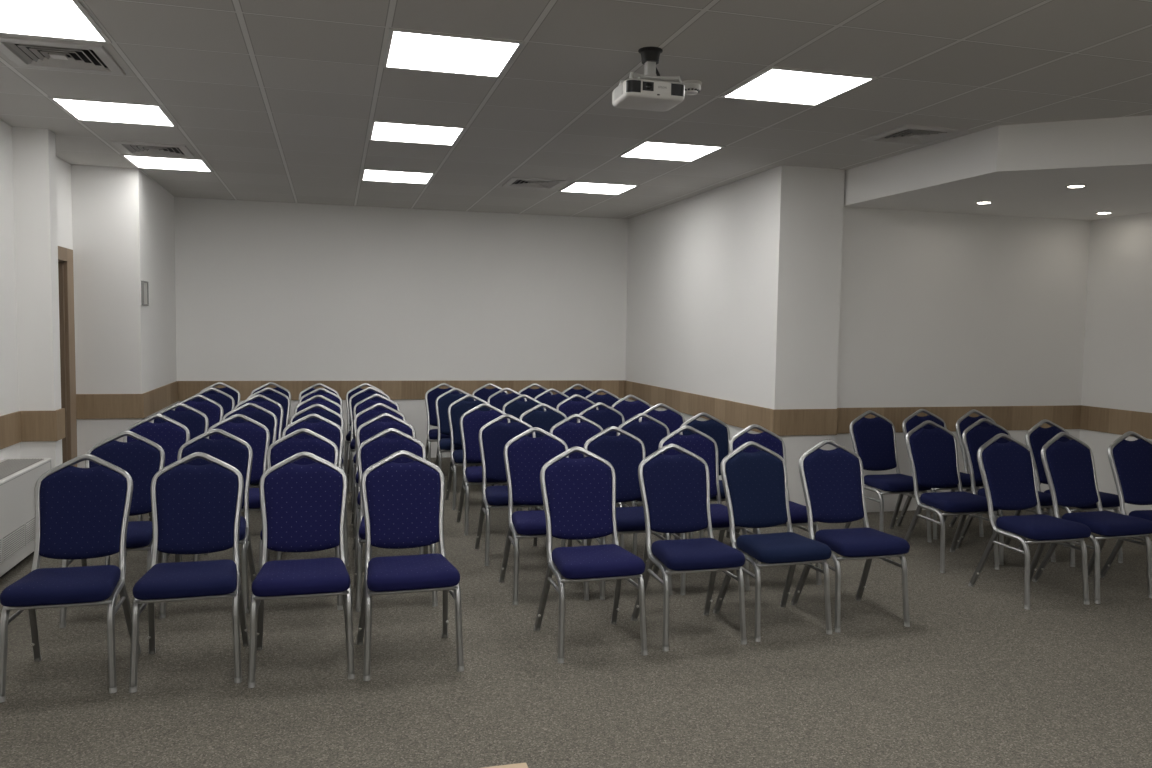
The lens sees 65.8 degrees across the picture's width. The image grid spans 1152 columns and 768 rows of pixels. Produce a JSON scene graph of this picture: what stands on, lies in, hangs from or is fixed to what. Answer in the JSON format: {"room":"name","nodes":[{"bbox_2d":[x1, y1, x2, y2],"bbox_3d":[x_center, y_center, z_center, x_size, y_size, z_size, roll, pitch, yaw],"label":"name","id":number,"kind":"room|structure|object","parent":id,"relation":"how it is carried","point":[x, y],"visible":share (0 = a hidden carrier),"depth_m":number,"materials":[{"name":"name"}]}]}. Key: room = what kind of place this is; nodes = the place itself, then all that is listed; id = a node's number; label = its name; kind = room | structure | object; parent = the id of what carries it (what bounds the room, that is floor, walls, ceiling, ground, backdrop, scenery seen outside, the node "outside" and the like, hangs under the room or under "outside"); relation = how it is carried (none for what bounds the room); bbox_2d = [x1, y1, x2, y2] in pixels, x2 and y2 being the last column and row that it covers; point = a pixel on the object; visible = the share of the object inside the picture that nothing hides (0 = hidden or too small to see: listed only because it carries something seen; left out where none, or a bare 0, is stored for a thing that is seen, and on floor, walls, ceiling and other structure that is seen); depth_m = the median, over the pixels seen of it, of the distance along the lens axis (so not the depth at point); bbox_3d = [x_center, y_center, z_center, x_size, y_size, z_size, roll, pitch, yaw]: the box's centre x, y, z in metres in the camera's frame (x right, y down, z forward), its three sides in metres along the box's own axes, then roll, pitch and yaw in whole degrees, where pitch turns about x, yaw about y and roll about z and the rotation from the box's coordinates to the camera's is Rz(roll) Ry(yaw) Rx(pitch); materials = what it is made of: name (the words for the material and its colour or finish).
{"room":"conference room","nodes":[
{"label":"conference room","id":0,"kind":"room"},
{"bbox_2d":[0,120,72,460],"bbox_3d":[-2.808,-0.068,2.164,0.180,2.756,10.850,0,4,-15],"label":"wall","id":1,"kind":"structure","parent":0,"point":[9,398],"depth_m":5.86,"materials":[{"name":"paint"}]},
{"bbox_2d":[0,411,21,449],"bbox_3d":[-2.528,0.593,1.517,0.016,0.208,9.370,0,4,-15],"label":"trim","id":2,"kind":"structure","parent":1,"relation":"attached to","point":[10,424],"depth_m":5.82,"materials":[{"name":"brown wood"}]},
{"bbox_2d":[58,246,77,466],"bbox_3d":[-4.077,-0.037,6.809,0.152,2.062,1.215,0,4,-15],"label":"door","id":3,"kind":"structure","parent":1,"relation":"in","point":[65,255],"depth_m":7.24,"materials":[{"name":"brown wood"}]},
{"bbox_2d":[12,127,62,467],"bbox_3d":[-3.688,-0.333,6.087,0.245,2.756,0.160,0,4,-15],"label":"wall","id":4,"kind":"structure","parent":0,"point":[33,149],"depth_m":6.00,"materials":[{"name":"paint"}]},
{"bbox_2d":[21,411,57,441],"bbox_3d":[-3.644,0.285,6.050,0.215,0.208,0.016,0,4,-15],"label":"trim","id":5,"kind":"structure","parent":4,"relation":"attached to","point":[35,425],"depth_m":6.04,"materials":[{"name":"brown wood"}]},
{"bbox_2d":[71,165,176,467],"bbox_3d":[-4.249,-0.487,8.365,0.660,2.756,1.900,0,4,-15],"label":"wall","id":6,"kind":"structure","parent":0,"point":[123,227],"depth_m":7.48,"materials":[{"name":"paint"}]},
{"bbox_2d":[76,394,141,418],"bbox_3d":[-3.932,0.188,7.502,0.505,0.208,0.016,0,4,-15],"label":"trim","id":7,"kind":"structure","parent":6,"relation":"attached to","point":[88,406],"depth_m":7.49,"materials":[{"name":"brown wood"}]},
{"bbox_2d":[141,381,177,417],"bbox_3d":[-3.910,0.130,8.413,0.016,0.208,1.766,0,4,-15],"label":"trim","id":8,"kind":"structure","parent":6,"relation":"attached to","point":[157,399],"depth_m":8.25,"materials":[{"name":"brown wood"}]},
{"bbox_2d":[174,197,627,459],"bbox_3d":[-1.792,-0.551,9.939,4.930,2.756,0.150,0,4,-15],"label":"wall","id":9,"kind":"structure","parent":0,"point":[265,291],"depth_m":9.78,"materials":[{"name":"paint"}]},
{"bbox_2d":[178,380,623,400],"bbox_3d":[-1.781,0.067,9.898,4.873,0.208,0.016,0,4,-15],"label":"trim","id":10,"kind":"structure","parent":9,"relation":"attached to","point":[396,390],"depth_m":9.87,"materials":[{"name":"brown wood"}]},
{"bbox_2d":[0,457,1151,767],"bbox_3d":[1.074,1.287,4.250,8.800,0.100,12.950,0,4,-15],"label":"floor","id":11,"kind":"structure","parent":0,"point":[977,678],"depth_m":3.86,"materials":[{"name":"carpet"}]},
{"bbox_2d":[0,458,51,577],"bbox_3d":[-3.375,0.819,5.129,0.272,0.590,1.420,0,4,-15],"label":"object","id":12,"kind":"object","parent":11,"relation":"on","point":[19,477],"visible":0.77,"depth_m":5.25,"materials":[{"name":"white metal"}]},
{"bbox_2d":[2,524,25,562],"bbox_3d":[-3.237,0.916,5.132,0.005,0.140,0.370,0,4,-15],"label":"grille","id":13,"kind":"object","parent":12,"relation":"attached to","point":[13,539],"depth_m":5.13,"materials":[{"name":"white metal"}]},
{"bbox_2d":[0,458,42,479],"bbox_3d":[-3.377,0.527,5.132,0.208,0.009,1.265,0,4,-15],"label":"grille","id":14,"kind":"object","parent":12,"relation":"attached to","point":[9,468],"depth_m":5.47,"materials":[{"name":"grey metal"}]},
{"bbox_2d":[25,517,34,545],"bbox_3d":[-3.339,0.890,5.502,0.008,0.140,0.370,0,4,-15],"label":"grille","id":15,"kind":"object","parent":12,"relation":"attached to","point":[29,521],"depth_m":5.40,"materials":[{"name":"white metal"}]},
{"bbox_2d":[0,454,140,702],"bbox_3d":[-2.100,0.777,3.712,0.428,0.904,0.535,0,4,-15],"label":"banquet chair","id":16,"kind":"object","parent":11,"relation":"on","point":[81,513],"visible":0.99,"depth_m":3.82,"materials":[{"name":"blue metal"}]},
{"bbox_2d":[59,431,164,627],"bbox_3d":[-2.349,0.719,4.560,0.428,0.904,0.535,0,4,-15],"label":"banquet chair","id":17,"kind":"object","parent":11,"relation":"on","point":[143,458],"visible":0.38,"depth_m":4.71,"materials":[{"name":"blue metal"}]},
{"bbox_2d":[105,414,189,564],"bbox_3d":[-2.603,0.658,5.453,0.428,0.904,0.535,0,4,-14],"label":"banquet chair","id":18,"kind":"object","parent":11,"relation":"on","point":[170,435],"visible":0.21,"depth_m":5.62,"materials":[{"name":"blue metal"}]},
{"bbox_2d":[138,403,208,520],"bbox_3d":[-2.799,0.605,6.227,0.428,0.904,0.535,0,4,-16],"label":"banquet chair","id":19,"kind":"object","parent":11,"relation":"on","point":[197,422],"visible":0.23,"depth_m":6.41,"materials":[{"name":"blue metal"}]},
{"bbox_2d":[129,452,248,692],"bbox_3d":[-1.646,0.776,3.824,0.428,0.904,0.535,0,4,-16],"label":"banquet chair","id":20,"kind":"object","parent":11,"relation":"on","point":[196,509],"visible":1,"depth_m":3.93,"materials":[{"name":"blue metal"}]},
{"bbox_2d":[173,394,222,428],"bbox_3d":[-3.006,0.552,7.008,0.428,0.904,0.535,0,4,-14],"label":"banquet chair","id":21,"kind":"object","parent":11,"relation":"on","point":[213,410],"visible":0.19,"depth_m":7.20,"materials":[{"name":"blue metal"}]},
{"bbox_2d":[159,429,255,618],"bbox_3d":[-1.935,0.715,4.714,0.428,0.904,0.535,0,4,-14],"label":"banquet chair","id":22,"kind":"object","parent":11,"relation":"on","point":[232,450],"visible":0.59,"depth_m":4.88,"materials":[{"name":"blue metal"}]},
{"bbox_2d":[191,387,234,416],"bbox_3d":[-3.209,0.499,7.790,0.428,0.904,0.535,0,4,-15],"label":"banquet chair","id":23,"kind":"object","parent":11,"relation":"on","point":[225,400],"visible":0.17,"depth_m":7.98,"materials":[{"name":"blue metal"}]},
{"bbox_2d":[200,382,240,405],"bbox_3d":[-3.435,0.448,8.525,0.428,0.904,0.535,0,4,-15],"label":"banquet chair","id":24,"kind":"object","parent":11,"relation":"on","point":[231,391],"visible":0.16,"depth_m":8.72,"materials":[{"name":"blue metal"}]},
{"bbox_2d":[194,414,272,560],"bbox_3d":[-2.115,0.660,5.524,0.428,0.904,0.535,0,4,-15],"label":"banquet chair","id":25,"kind":"object","parent":11,"relation":"on","point":[256,434],"visible":0.3,"depth_m":5.69,"materials":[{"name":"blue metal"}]},
{"bbox_2d":[222,403,277,486],"bbox_3d":[-2.339,0.605,6.331,0.428,0.904,0.535,0,4,-14],"label":"banquet chair","id":26,"kind":"object","parent":11,"relation":"on","point":[262,415],"visible":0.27,"depth_m":6.52,"materials":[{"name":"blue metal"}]},
{"bbox_2d":[234,394,283,440],"bbox_3d":[-2.545,0.553,7.103,0.428,0.904,0.535,0,4,-15],"label":"banquet chair","id":27,"kind":"object","parent":11,"relation":"on","point":[269,404],"visible":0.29,"depth_m":7.30,"materials":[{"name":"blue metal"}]},
{"bbox_2d":[247,387,290,434],"bbox_3d":[-2.748,0.498,7.906,0.428,0.904,0.535,0,4,-14],"label":"banquet chair","id":28,"kind":"object","parent":11,"relation":"on","point":[277,396],"visible":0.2,"depth_m":8.10,"materials":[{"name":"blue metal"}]},
{"bbox_2d":[257,428,342,611],"bbox_3d":[-1.473,0.717,4.788,0.428,0.904,0.535,0,4,-15],"label":"banquet chair","id":29,"kind":"object","parent":11,"relation":"on","point":[287,446],"visible":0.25,"depth_m":4.96,"materials":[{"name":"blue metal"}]},
{"bbox_2d":[248,452,354,687],"bbox_3d":[-1.190,0.779,3.886,0.428,0.904,0.535,0,4,-15],"label":"banquet chair","id":30,"kind":"object","parent":11,"relation":"on","point":[303,507],"visible":1,"depth_m":3.99,"materials":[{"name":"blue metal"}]},
{"bbox_2d":[277,414,348,565],"bbox_3d":[-1.658,0.661,5.617,0.428,0.904,0.535,0,4,-16],"label":"banquet chair","id":31,"kind":"object","parent":11,"relation":"on","point":[326,428],"visible":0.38,"depth_m":5.80,"materials":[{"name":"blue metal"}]},
{"bbox_2d":[289,404,343,468],"bbox_3d":[-1.844,0.613,6.321,0.428,0.904,0.535,0,4,-14],"label":"banquet chair","id":32,"kind":"object","parent":11,"relation":"on","point":[329,414],"visible":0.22,"depth_m":6.52,"materials":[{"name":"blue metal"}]},
{"bbox_2d":[294,395,343,469],"bbox_3d":[-2.070,0.557,7.149,0.428,0.904,0.535,0,4,-15],"label":"banquet chair","id":33,"kind":"object","parent":11,"relation":"on","point":[328,403],"visible":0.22,"depth_m":7.34,"materials":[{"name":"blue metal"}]},
{"bbox_2d":[299,388,344,471],"bbox_3d":[-2.281,0.502,7.960,0.428,0.904,0.535,0,4,-16],"label":"banquet chair","id":34,"kind":"object","parent":11,"relation":"on","point":[330,395],"visible":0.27,"depth_m":8.15,"materials":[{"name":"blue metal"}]},
{"bbox_2d":[345,383,383,474],"bbox_3d":[-2.049,0.458,8.706,0.428,0.904,0.535,0,4,-15],"label":"banquet chair","id":35,"kind":"object","parent":11,"relation":"on","point":[353,391],"visible":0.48,"depth_m":8.80,"materials":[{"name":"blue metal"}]},
{"bbox_2d":[347,387,390,491],"bbox_3d":[-1.871,0.496,8.145,0.428,0.904,0.535,0,4,-16],"label":"banquet chair","id":36,"kind":"object","parent":11,"relation":"on","point":[357,397],"visible":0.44,"depth_m":8.26,"materials":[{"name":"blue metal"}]},
{"bbox_2d":[351,394,399,510],"bbox_3d":[-1.637,0.550,7.350,0.428,0.904,0.535,0,4,-14],"label":"banquet chair","id":37,"kind":"object","parent":11,"relation":"on","point":[365,403],"visible":0.26,"depth_m":7.51,"materials":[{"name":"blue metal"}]},
{"bbox_2d":[351,403,405,536],"bbox_3d":[-1.409,0.610,6.471,0.428,0.904,0.535,0,4,-16],"label":"banquet chair","id":38,"kind":"object","parent":11,"relation":"on","point":[369,413],"visible":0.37,"depth_m":6.62,"materials":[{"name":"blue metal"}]},
{"bbox_2d":[353,413,423,566],"bbox_3d":[-1.209,0.661,5.719,0.428,0.904,0.535,0,4,-15],"label":"banquet chair","id":39,"kind":"object","parent":11,"relation":"on","point":[372,427],"visible":0.36,"depth_m":5.88,"materials":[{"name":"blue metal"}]},
{"bbox_2d":[353,428,437,611],"bbox_3d":[-0.993,0.719,4.868,0.428,0.904,0.535,0,4,-15],"label":"banquet chair","id":40,"kind":"object","parent":11,"relation":"on","point":[376,448],"visible":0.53,"depth_m":5.01,"materials":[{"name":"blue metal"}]},
{"bbox_2d":[356,450,463,680],"bbox_3d":[-0.748,0.780,3.979,0.428,0.904,0.535,0,4,-17],"label":"banquet chair","id":41,"kind":"object","parent":11,"relation":"on","point":[403,503],"visible":1,"depth_m":4.08,"materials":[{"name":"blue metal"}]},
{"bbox_2d":[425,383,469,469],"bbox_3d":[-1.291,0.457,8.892,0.428,0.904,0.535,0,4,-15],"label":"banquet chair","id":42,"kind":"object","parent":11,"relation":"on","point":[431,395],"visible":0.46,"depth_m":8.98,"materials":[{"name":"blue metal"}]},
{"bbox_2d":[435,388,481,482],"bbox_3d":[-1.077,0.505,8.185,0.428,0.904,0.535,0,4,-15],"label":"banquet chair","id":43,"kind":"object","parent":11,"relation":"on","point":[443,401],"visible":0.39,"depth_m":8.29,"materials":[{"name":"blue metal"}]},
{"bbox_2d":[445,394,502,509],"bbox_3d":[-0.849,0.556,7.440,0.428,0.904,0.535,0,4,-16],"label":"banquet chair","id":44,"kind":"object","parent":11,"relation":"on","point":[456,409],"visible":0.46,"depth_m":7.54,"materials":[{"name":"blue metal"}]},
{"bbox_2d":[456,403,521,534],"bbox_3d":[-0.639,0.615,6.577,0.428,0.904,0.535,0,4,-15],"label":"banquet chair","id":45,"kind":"object","parent":11,"relation":"on","point":[471,422],"visible":0.54,"depth_m":6.67,"materials":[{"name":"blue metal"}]},
{"bbox_2d":[487,388,526,485],"bbox_3d":[-0.610,0.503,8.333,0.428,0.904,0.535,0,4,-14],"label":"banquet chair","id":46,"kind":"object","parent":11,"relation":"on","point":[498,399],"visible":0.18,"depth_m":8.50,"materials":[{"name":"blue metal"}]},
{"bbox_2d":[475,414,547,565],"bbox_3d":[-0.412,0.669,5.781,0.428,0.904,0.535,0,4,-14],"label":"banquet chair","id":47,"kind":"object","parent":11,"relation":"on","point":[494,435],"visible":0.69,"depth_m":5.88,"materials":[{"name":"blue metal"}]},
{"bbox_2d":[502,394,545,485],"bbox_3d":[-0.399,0.558,7.522,0.428,0.904,0.535,0,4,-14],"label":"banquet chair","id":48,"kind":"object","parent":11,"relation":"on","point":[516,408],"visible":0.2,"depth_m":7.69,"materials":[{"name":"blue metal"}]},
{"bbox_2d":[517,403,566,510],"bbox_3d":[-0.197,0.617,6.646,0.428,0.904,0.535,0,4,-15],"label":"banquet chair","id":49,"kind":"object","parent":11,"relation":"on","point":[545,420],"visible":0.16,"depth_m":6.81,"materials":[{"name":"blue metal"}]},
{"bbox_2d":[499,427,588,604],"bbox_3d":[-0.182,0.722,5.016,0.428,0.904,0.535,0,4,-14],"label":"banquet chair","id":50,"kind":"object","parent":11,"relation":"on","point":[525,456],"visible":0.64,"depth_m":5.12,"materials":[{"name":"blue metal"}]},
{"bbox_2d":[534,388,568,410],"bbox_3d":[-0.173,0.510,8.328,0.428,0.904,0.535,0,4,-15],"label":"banquet chair","id":51,"kind":"object","parent":11,"relation":"on","point":[554,400],"visible":0.15,"depth_m":8.50,"materials":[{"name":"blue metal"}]},
{"bbox_2d":[556,394,597,422],"bbox_3d":[0.064,0.558,7.627,0.428,0.904,0.535,0,4,-15],"label":"banquet chair","id":52,"kind":"object","parent":11,"relation":"on","point":[569,407],"visible":0.2,"depth_m":7.79,"materials":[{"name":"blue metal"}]},
{"bbox_2d":[545,414,623,548],"bbox_3d":[0.057,0.672,5.846,0.428,0.904,0.535,0,4,-15],"label":"banquet chair","id":53,"kind":"object","parent":11,"relation":"on","point":[572,434],"visible":0.3,"depth_m":6.01,"materials":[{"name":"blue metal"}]},
{"bbox_2d":[534,446,646,662],"bbox_3d":[0.066,0.778,4.203,0.428,0.904,0.535,0,4,-16],"label":"banquet chair","id":54,"kind":"object","parent":11,"relation":"on","point":[579,495],"visible":1,"depth_m":4.30,"materials":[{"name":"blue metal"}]},
{"bbox_2d":[585,389,619,409],"bbox_3d":[0.301,0.514,8.374,0.428,0.904,0.535,0,4,-15],"label":"banquet chair","id":55,"kind":"object","parent":11,"relation":"on","point":[609,399],"visible":0.17,"depth_m":8.55,"materials":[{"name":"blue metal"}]},
{"bbox_2d":[577,402,641,505],"bbox_3d":[0.246,0.613,6.808,0.428,0.904,0.535,0,4,-15],"label":"banquet chair","id":56,"kind":"object","parent":11,"relation":"on","point":[609,417],"visible":0.23,"depth_m":6.98,"materials":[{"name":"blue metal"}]},
{"bbox_2d":[584,426,671,599],"bbox_3d":[0.283,0.721,5.132,0.428,0.904,0.535,0,4,-16],"label":"banquet chair","id":57,"kind":"object","parent":11,"relation":"on","point":[625,452],"visible":0.43,"depth_m":5.27,"materials":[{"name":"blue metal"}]},
{"bbox_2d":[612,395,650,421],"bbox_3d":[0.543,0.562,7.675,0.428,0.904,0.535,0,4,-15],"label":"banquet chair","id":58,"kind":"object","parent":11,"relation":"on","point":[628,409],"visible":0.16,"depth_m":7.84,"materials":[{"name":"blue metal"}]},
{"bbox_2d":[612,413,692,555],"bbox_3d":[0.518,0.670,5.982,0.428,0.904,0.535,0,4,-15],"label":"banquet chair","id":59,"kind":"object","parent":11,"relation":"on","point":[651,432],"visible":0.36,"depth_m":6.15,"materials":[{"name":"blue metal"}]},
{"bbox_2d":[637,403,684,505],"bbox_3d":[0.726,0.620,6.815,0.428,0.904,0.535,0,4,-15],"label":"banquet chair","id":60,"kind":"object","parent":11,"relation":"on","point":[673,419],"visible":0.16,"depth_m":7.00,"materials":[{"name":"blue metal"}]},
{"bbox_2d":[631,444,746,650],"bbox_3d":[0.552,0.774,4.367,0.428,0.904,0.535,0,4,-16],"label":"banquet chair","id":61,"kind":"object","parent":11,"relation":"on","point":[675,489],"visible":1,"depth_m":4.47,"materials":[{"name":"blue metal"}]},
{"bbox_2d":[653,425,749,594],"bbox_3d":[0.737,0.721,5.235,0.428,0.904,0.535,0,4,-16],"label":"banquet chair","id":62,"kind":"object","parent":11,"relation":"on","point":[699,443],"visible":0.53,"depth_m":5.39,"materials":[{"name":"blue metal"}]},
{"bbox_2d":[674,412,755,539],"bbox_3d":[0.961,0.669,6.103,0.428,0.904,0.535,0,4,-16],"label":"banquet chair","id":63,"kind":"object","parent":11,"relation":"on","point":[715,428],"visible":0.27,"depth_m":6.28,"materials":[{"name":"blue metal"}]},
{"bbox_2d":[713,441,831,641],"bbox_3d":[0.998,0.771,4.516,0.428,0.904,0.535,0,4,-18],"label":"banquet chair","id":64,"kind":"object","parent":11,"relation":"on","point":[755,485],"visible":0.97,"depth_m":4.61,"materials":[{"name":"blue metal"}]},
{"bbox_2d":[728,424,821,584],"bbox_3d":[1.183,0.720,5.367,0.428,0.904,0.535,0,4,-16],"label":"banquet chair","id":65,"kind":"object","parent":11,"relation":"on","point":[768,439],"visible":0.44,"depth_m":5.51,"materials":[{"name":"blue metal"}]},
{"bbox_2d":[791,439,909,632],"bbox_3d":[1.436,0.769,4.657,0.428,0.904,0.535,0,4,-15],"label":"banquet chair","id":66,"kind":"object","parent":11,"relation":"on","point":[832,481],"visible":0.95,"depth_m":4.76,"materials":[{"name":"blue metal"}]},
{"bbox_2d":[844,410,931,542],"bbox_3d":[2.267,0.665,6.464,0.428,0.904,0.535,0,4,-16],"label":"banquet chair","id":67,"kind":"object","parent":11,"relation":"on","point":[873,439],"visible":0.85,"depth_m":6.58,"materials":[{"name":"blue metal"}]},
{"bbox_2d":[896,409,983,538],"bbox_3d":[2.731,0.659,6.668,0.428,0.904,0.535,0,4,-15],"label":"banquet chair","id":68,"kind":"object","parent":11,"relation":"on","point":[913,420],"visible":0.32,"depth_m":6.79,"materials":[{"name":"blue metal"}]},
{"bbox_2d":[904,420,999,572],"bbox_3d":[2.424,0.712,5.778,0.428,0.904,0.535,0,4,-14],"label":"banquet chair","id":69,"kind":"object","parent":11,"relation":"on","point":[932,453],"visible":0.93,"depth_m":5.88,"materials":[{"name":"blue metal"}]},
{"bbox_2d":[949,409,1040,531],"bbox_3d":[3.153,0.664,6.690,0.428,0.904,0.535,0,4,-18],"label":"banquet chair","id":70,"kind":"object","parent":11,"relation":"on","point":[965,421],"visible":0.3,"depth_m":6.83,"materials":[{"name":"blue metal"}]},
{"bbox_2d":[956,418,1055,564],"bbox_3d":[2.893,0.705,5.988,0.428,0.904,0.535,0,4,-14],"label":"banquet chair","id":71,"kind":"object","parent":11,"relation":"on","point":[974,436],"visible":0.52,"depth_m":6.11,"materials":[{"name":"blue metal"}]},
{"bbox_2d":[968,433,1090,609],"bbox_3d":[2.586,0.759,5.072,0.428,0.904,0.535,0,4,-15],"label":"banquet chair","id":72,"kind":"object","parent":11,"relation":"on","point":[1007,470],"visible":1,"depth_m":5.16,"materials":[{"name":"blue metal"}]},
{"bbox_2d":[1018,419,1122,566],"bbox_3d":[3.324,0.713,5.971,0.428,0.904,0.535,0,4,-17],"label":"banquet chair","id":73,"kind":"object","parent":11,"relation":"on","point":[1037,436],"visible":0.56,"depth_m":6.06,"materials":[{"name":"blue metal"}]},
{"bbox_2d":[1032,432,1151,603],"bbox_3d":[3.026,0.758,5.197,0.428,0.904,0.535,0,4,-18],"label":"banquet chair","id":74,"kind":"object","parent":11,"relation":"on","point":[1069,466],"visible":0.95,"depth_m":5.29,"materials":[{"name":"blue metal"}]},
{"bbox_2d":[1100,431,1151,577],"bbox_3d":[3.480,0.759,5.290,0.428,0.904,0.535,0,4,-14],"label":"banquet chair","id":75,"kind":"object","parent":11,"relation":"on","point":[1130,461],"visible":0.78,"depth_m":5.41,"materials":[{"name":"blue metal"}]},
{"bbox_2d":[0,0,1151,218],"bbox_3d":[1.088,-1.526,4.114,8.730,0.020,12.750,0,4,-15],"label":"ceiling","id":76,"kind":"structure","parent":0,"point":[281,99],"depth_m":4.71,"materials":[{"name":"tile"}]},
{"bbox_2d":[0,0,111,43],"bbox_3d":[-2.329,-1.537,3.705,0.594,0.007,0.594,0,4,-15],"label":"recessed light","id":77,"kind":"object","parent":76,"relation":"in","point":[55,19],"visible":1,"depth_m":3.78,"materials":[{"name":"white plastic"}]},
{"bbox_2d":[0,36,125,74],"bbox_3d":[-2.487,-1.581,4.283,0.490,0.023,0.490,0,4,-15],"label":"ceiling vent","id":78,"kind":"object","parent":76,"relation":"in","point":[24,52],"visible":1,"depth_m":4.29,"materials":[{"name":"grey metal"}]},
{"bbox_2d":[48,96,177,126],"bbox_3d":[-2.801,-1.655,5.438,0.594,0.007,0.594,0,4,-15],"label":"recessed light","id":79,"kind":"object","parent":76,"relation":"in","point":[79,109],"visible":1,"depth_m":5.41,"materials":[{"name":"white plastic"}]},
{"bbox_2d":[110,140,194,157],"bbox_3d":[-3.117,-1.738,6.594,0.490,0.023,0.490,0,4,-15],"label":"ceiling vent","id":80,"kind":"object","parent":76,"relation":"in","point":[129,148],"visible":1,"depth_m":6.59,"materials":[{"name":"grey metal"}]},
{"bbox_2d":[120,154,213,171],"bbox_3d":[-3.273,-1.774,7.171,0.594,0.007,0.594,0,4,-15],"label":"recessed light","id":81,"kind":"object","parent":76,"relation":"in","point":[139,161],"visible":0.99,"depth_m":7.14,"materials":[{"name":"white plastic"}]},
{"bbox_2d":[360,168,435,183],"bbox_3d":[-1.536,-1.778,7.644,0.594,0.007,0.594,0,4,-15],"label":"recessed light","id":82,"kind":"object","parent":76,"relation":"in","point":[378,175],"visible":1,"depth_m":7.62,"materials":[{"name":"white plastic"}]},
{"bbox_2d":[368,120,466,145],"bbox_3d":[-1.064,-1.660,5.911,0.594,0.007,0.594,0,4,-15],"label":"recessed light","id":83,"kind":"object","parent":76,"relation":"in","point":[389,131],"visible":1,"depth_m":5.88,"materials":[{"name":"white plastic"}]},
{"bbox_2d":[382,28,524,77],"bbox_3d":[-0.592,-1.542,4.178,0.594,0.007,0.594,0,4,-15],"label":"recessed light","id":84,"kind":"object","parent":76,"relation":"in","point":[414,50],"visible":1,"depth_m":4.14,"materials":[{"name":"white plastic"}]},
{"bbox_2d":[502,177,567,188],"bbox_3d":[-0.368,-1.780,7.880,0.490,0.023,0.490,0,4,-15],"label":"ceiling vent","id":85,"kind":"object","parent":76,"relation":"in","point":[521,182],"visible":0.99,"depth_m":7.88,"materials":[{"name":"grey metal"}]},
{"bbox_2d":[558,181,639,194],"bbox_3d":[0.200,-1.782,8.117,0.594,0.007,0.594,0,4,-15],"label":"recessed light","id":86,"kind":"object","parent":76,"relation":"in","point":[576,186],"visible":1,"depth_m":8.09,"materials":[{"name":"white plastic"}]},
{"bbox_2d":[619,47,681,84],"bbox_3d":[0.339,-1.446,4.076,0.252,0.158,0.172,0,4,-15],"label":"mount","id":87,"kind":"object","parent":76,"relation":"attached to","point":[650,56],"visible":0.77,"depth_m":4.04,"materials":[{"name":"black plastic"}]},
{"bbox_2d":[612,78,684,111],"bbox_3d":[0.332,-1.328,4.101,0.287,0.080,0.254,0,4,-15],"label":"projector","id":88,"kind":"object","parent":87,"relation":"hanging from","point":[638,94],"visible":1,"depth_m":4.01,"materials":[{"name":"white plastic"}]},
{"bbox_2d":[638,47,662,63],"bbox_3d":[0.340,-1.497,4.073,0.112,0.056,0.112,0,4,-15],"label":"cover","id":89,"kind":"object","parent":87,"relation":"attached to","point":[649,55],"depth_m":4.04,"materials":[{"name":"black plastic"}]},
{"bbox_2d":[618,140,725,161],"bbox_3d":[0.673,-1.664,6.384,0.594,0.007,0.594,0,4,-15],"label":"recessed light","id":90,"kind":"object","parent":76,"relation":"in","point":[657,150],"visible":1,"depth_m":6.35,"materials":[{"name":"white plastic"}]},
{"bbox_2d":[719,66,878,105],"bbox_3d":[1.145,-1.546,4.651,0.594,0.007,0.594,0,4,-15],"label":"recessed light","id":91,"kind":"object","parent":76,"relation":"in","point":[773,84],"visible":1,"depth_m":4.62,"materials":[{"name":"white plastic"}]},
{"bbox_2d":[861,124,973,145],"bbox_3d":[2.189,-1.605,5.743,0.490,0.023,0.490,0,4,-15],"label":"ceiling vent","id":92,"kind":"object","parent":76,"relation":"in","point":[907,134],"visible":1,"depth_m":5.72,"materials":[{"name":"grey metal"}]},
{"bbox_2d":[625,165,844,505],"bbox_3d":[1.323,-0.437,8.874,0.550,2.756,3.850,0,4,-15],"label":"wall","id":93,"kind":"structure","parent":0,"point":[734,289],"depth_m":7.40,"materials":[{"name":"paint"}]},
{"bbox_2d":[624,380,772,432],"bbox_3d":[1.061,0.181,8.767,0.016,0.208,3.700,0,4,-15],"label":"trim","id":94,"kind":"structure","parent":93,"relation":"attached to","point":[737,414],"depth_m":8.24,"materials":[{"name":"brown wood"}]},
{"bbox_2d":[772,409,837,435],"bbox_3d":[1.813,0.303,7.051,0.566,0.208,0.016,0,4,-15],"label":"trim","id":95,"kind":"structure","parent":93,"relation":"attached to","point":[785,422],"depth_m":7.04,"materials":[{"name":"brown wood"}]},
{"bbox_2d":[835,207,1090,511],"bbox_3d":[3.317,-0.324,7.577,2.615,2.756,0.150,0,4,-15],"label":"wall","id":96,"kind":"structure","parent":0,"point":[938,309],"depth_m":7.45,"materials":[{"name":"paint"}]},
{"bbox_2d":[837,405,1080,433],"bbox_3d":[3.250,0.294,7.514,2.449,0.208,0.016,0,4,-15],"label":"trim","id":97,"kind":"structure","parent":96,"relation":"attached to","point":[1064,416],"depth_m":7.59,"materials":[{"name":"brown wood"}]},
{"bbox_2d":[844,115,1151,220],"bbox_3d":[3.769,-1.436,5.661,2.445,0.278,3.630,0,4,-15],"label":"ceiling","id":98,"kind":"structure","parent":0,"point":[1025,170],"depth_m":5.87,"materials":[{"name":"paint"}]},
{"bbox_2d":[1079,212,1151,514],"bbox_3d":[5.703,-0.028,3.510,0.150,2.756,8.970,0,4,-15],"label":"wall","id":99,"kind":"structure","parent":0,"point":[1117,361],"depth_m":7.48,"materials":[{"name":"paint"}]},
{"bbox_2d":[1080,405,1151,438],"bbox_3d":[5.614,0.585,3.528,0.016,0.208,8.970,0,4,-15],"label":"trim","id":100,"kind":"structure","parent":99,"relation":"attached to","point":[1107,420],"depth_m":7.48,"materials":[{"name":"brown wood"}]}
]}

